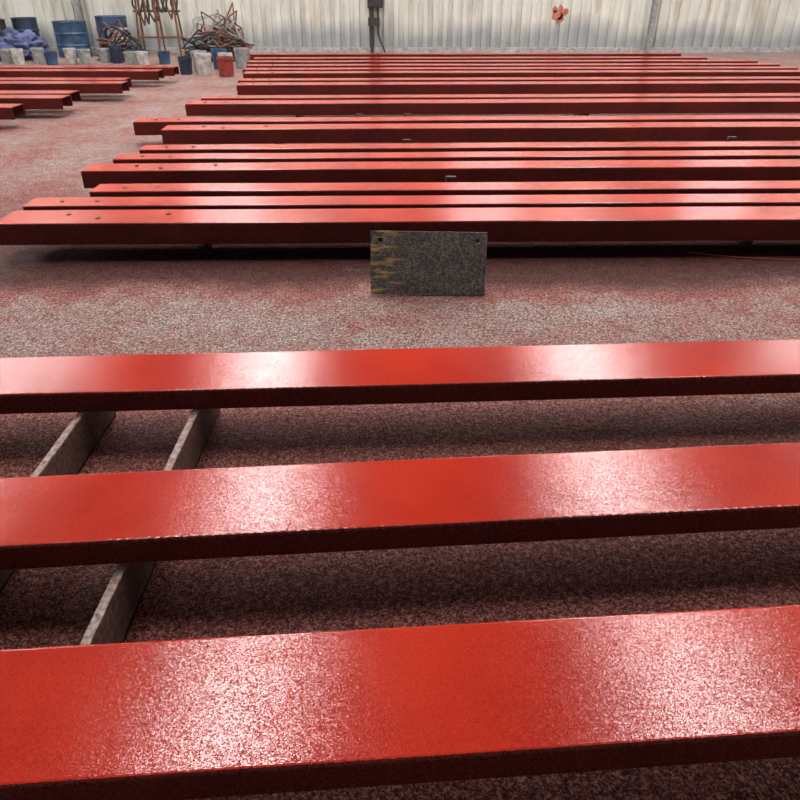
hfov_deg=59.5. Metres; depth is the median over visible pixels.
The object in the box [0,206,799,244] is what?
beam
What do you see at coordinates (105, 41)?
pile
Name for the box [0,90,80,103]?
beam
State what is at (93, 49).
trim
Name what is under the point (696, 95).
beam
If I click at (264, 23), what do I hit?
wall
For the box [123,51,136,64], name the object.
paint bucket
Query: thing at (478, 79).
beam
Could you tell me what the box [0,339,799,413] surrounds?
beam
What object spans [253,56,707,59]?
beam
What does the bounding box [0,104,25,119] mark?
beam
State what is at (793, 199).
beam
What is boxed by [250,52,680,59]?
beam
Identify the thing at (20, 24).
drum
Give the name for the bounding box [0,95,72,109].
beam
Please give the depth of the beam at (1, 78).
9.80 m
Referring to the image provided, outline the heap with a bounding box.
[0,27,49,60]
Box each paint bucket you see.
[0,49,13,63]
[9,48,24,64]
[30,47,45,63]
[43,51,57,64]
[62,48,77,63]
[77,49,91,64]
[97,48,110,62]
[108,46,122,63]
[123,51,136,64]
[135,51,148,64]
[157,51,170,64]
[177,56,192,74]
[190,50,205,71]
[194,53,211,75]
[210,48,226,68]
[216,56,233,76]
[217,52,232,56]
[233,47,249,68]
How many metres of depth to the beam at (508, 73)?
10.56 m
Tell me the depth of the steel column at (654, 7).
15.61 m
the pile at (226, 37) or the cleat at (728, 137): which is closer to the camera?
the cleat at (728, 137)
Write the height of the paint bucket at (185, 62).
0.280 m
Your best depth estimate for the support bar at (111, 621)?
1.81 m
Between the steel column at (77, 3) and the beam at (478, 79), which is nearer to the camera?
the beam at (478, 79)
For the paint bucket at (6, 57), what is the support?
on the floor
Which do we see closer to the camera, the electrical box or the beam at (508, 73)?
the beam at (508, 73)
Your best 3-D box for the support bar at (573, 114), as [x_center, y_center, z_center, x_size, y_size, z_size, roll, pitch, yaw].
[2.178,-3.456,8.429,0.075,0.103,0.522,0,31,0]
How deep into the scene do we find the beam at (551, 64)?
11.48 m
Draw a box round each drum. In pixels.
[0,19,5,36]
[10,17,39,36]
[51,20,92,57]
[94,15,128,43]
[107,28,128,44]
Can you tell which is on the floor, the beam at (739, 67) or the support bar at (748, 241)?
the support bar at (748, 241)
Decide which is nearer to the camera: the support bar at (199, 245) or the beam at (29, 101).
the support bar at (199, 245)
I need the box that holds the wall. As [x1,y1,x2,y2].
[0,0,799,46]
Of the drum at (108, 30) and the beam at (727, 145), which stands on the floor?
the drum at (108, 30)
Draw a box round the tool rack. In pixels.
[131,0,185,55]
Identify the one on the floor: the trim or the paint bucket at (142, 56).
the paint bucket at (142, 56)
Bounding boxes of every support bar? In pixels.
[0,411,116,592]
[79,409,219,644]
[197,244,211,247]
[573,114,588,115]
[736,240,752,243]
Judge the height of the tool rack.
1.705 m
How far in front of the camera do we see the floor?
2.70 m
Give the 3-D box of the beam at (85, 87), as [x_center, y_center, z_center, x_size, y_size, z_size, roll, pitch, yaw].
[-7.250,-4.274,9.565,7.000,0.128,0.280,0,31,0]
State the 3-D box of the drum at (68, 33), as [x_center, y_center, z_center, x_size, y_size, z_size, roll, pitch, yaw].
[-7.000,-7.718,14.962,0.688,0.680,0.688,0,31,0]
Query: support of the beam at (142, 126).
on the support bar
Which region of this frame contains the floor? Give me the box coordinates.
[0,52,799,799]
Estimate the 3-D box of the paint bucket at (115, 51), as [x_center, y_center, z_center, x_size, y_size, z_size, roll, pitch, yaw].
[-5.624,-6.845,13.878,0.249,0.299,0.260,-2,31,-4]
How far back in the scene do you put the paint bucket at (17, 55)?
13.58 m
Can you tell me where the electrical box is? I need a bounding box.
[367,0,385,52]
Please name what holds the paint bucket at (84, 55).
on the floor
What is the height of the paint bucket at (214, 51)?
0.340 m
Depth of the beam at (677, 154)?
5.55 m
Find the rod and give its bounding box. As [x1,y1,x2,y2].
[687,251,799,260]
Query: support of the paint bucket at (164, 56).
on the floor
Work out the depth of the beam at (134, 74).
10.73 m
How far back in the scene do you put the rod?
4.17 m
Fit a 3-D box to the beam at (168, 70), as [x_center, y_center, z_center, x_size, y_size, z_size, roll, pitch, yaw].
[-7.100,-5.304,11.279,7.000,0.128,0.280,0,31,0]
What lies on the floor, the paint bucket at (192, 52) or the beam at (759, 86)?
the paint bucket at (192, 52)
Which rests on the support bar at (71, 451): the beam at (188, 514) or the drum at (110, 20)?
the beam at (188, 514)
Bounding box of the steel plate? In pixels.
[371,231,487,295]
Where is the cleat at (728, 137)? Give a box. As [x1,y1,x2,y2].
[726,136,736,140]
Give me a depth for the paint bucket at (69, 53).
13.66 m
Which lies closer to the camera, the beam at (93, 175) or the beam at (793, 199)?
the beam at (793, 199)
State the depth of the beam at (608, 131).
6.64 m
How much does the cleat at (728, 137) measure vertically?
0.241 m
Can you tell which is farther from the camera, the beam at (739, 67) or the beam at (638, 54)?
the beam at (638, 54)
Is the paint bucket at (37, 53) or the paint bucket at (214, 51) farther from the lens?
the paint bucket at (37, 53)
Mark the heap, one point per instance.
(11, 38)
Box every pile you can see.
[96,19,149,60]
[181,2,253,61]
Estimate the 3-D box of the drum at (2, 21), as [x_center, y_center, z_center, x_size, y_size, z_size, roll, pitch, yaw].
[-8.750,-7.830,15.128,0.568,0.700,0.568,0,31,0]
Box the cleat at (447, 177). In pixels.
[445,176,455,181]
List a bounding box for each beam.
[0,66,178,75]
[0,69,164,79]
[0,77,131,86]
[0,81,129,93]
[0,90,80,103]
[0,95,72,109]
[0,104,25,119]
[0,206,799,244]
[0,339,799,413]
[0,442,799,569]
[0,605,799,799]
[23,193,799,209]
[81,159,799,187]
[90,180,799,196]
[113,150,799,163]
[133,115,799,134]
[139,141,799,153]
[161,122,799,143]
[185,98,799,115]
[201,93,799,100]
[237,80,799,94]
[238,76,799,83]
[243,66,798,77]
[243,70,799,77]
[246,63,779,67]
[247,60,757,64]
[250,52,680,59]
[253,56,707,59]
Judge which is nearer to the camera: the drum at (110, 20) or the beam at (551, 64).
the beam at (551, 64)
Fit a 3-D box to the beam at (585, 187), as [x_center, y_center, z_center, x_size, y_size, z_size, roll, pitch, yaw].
[2.325,-1.420,4.812,8.752,0.130,0.217,-1,31,-1]
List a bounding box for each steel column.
[73,0,83,19]
[644,0,658,51]
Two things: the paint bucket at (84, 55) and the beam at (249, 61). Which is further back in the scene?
the paint bucket at (84, 55)
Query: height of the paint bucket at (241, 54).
0.340 m
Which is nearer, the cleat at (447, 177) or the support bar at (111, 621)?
the support bar at (111, 621)
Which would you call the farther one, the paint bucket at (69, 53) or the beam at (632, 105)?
the paint bucket at (69, 53)
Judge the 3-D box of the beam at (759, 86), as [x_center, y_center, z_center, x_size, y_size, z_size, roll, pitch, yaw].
[2.205,-4.258,9.535,8.754,0.130,0.280,-1,31,-1]
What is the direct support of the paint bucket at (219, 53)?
on the floor
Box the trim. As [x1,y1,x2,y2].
[48,47,799,51]
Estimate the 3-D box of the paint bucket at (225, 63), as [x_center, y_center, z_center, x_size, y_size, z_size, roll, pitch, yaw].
[-2.980,-5.701,11.974,0.302,0.300,0.291,-25,39,-35]
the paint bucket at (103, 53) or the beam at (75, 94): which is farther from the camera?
the paint bucket at (103, 53)
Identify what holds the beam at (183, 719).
on the support bar
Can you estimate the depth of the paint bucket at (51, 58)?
13.53 m
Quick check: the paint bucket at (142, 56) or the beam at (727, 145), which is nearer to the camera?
the beam at (727, 145)
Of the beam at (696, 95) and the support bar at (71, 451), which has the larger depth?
the beam at (696, 95)
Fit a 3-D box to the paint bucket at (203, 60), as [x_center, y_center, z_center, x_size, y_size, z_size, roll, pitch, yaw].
[-3.400,-5.822,12.135,0.302,0.340,0.291,-3,31,-6]

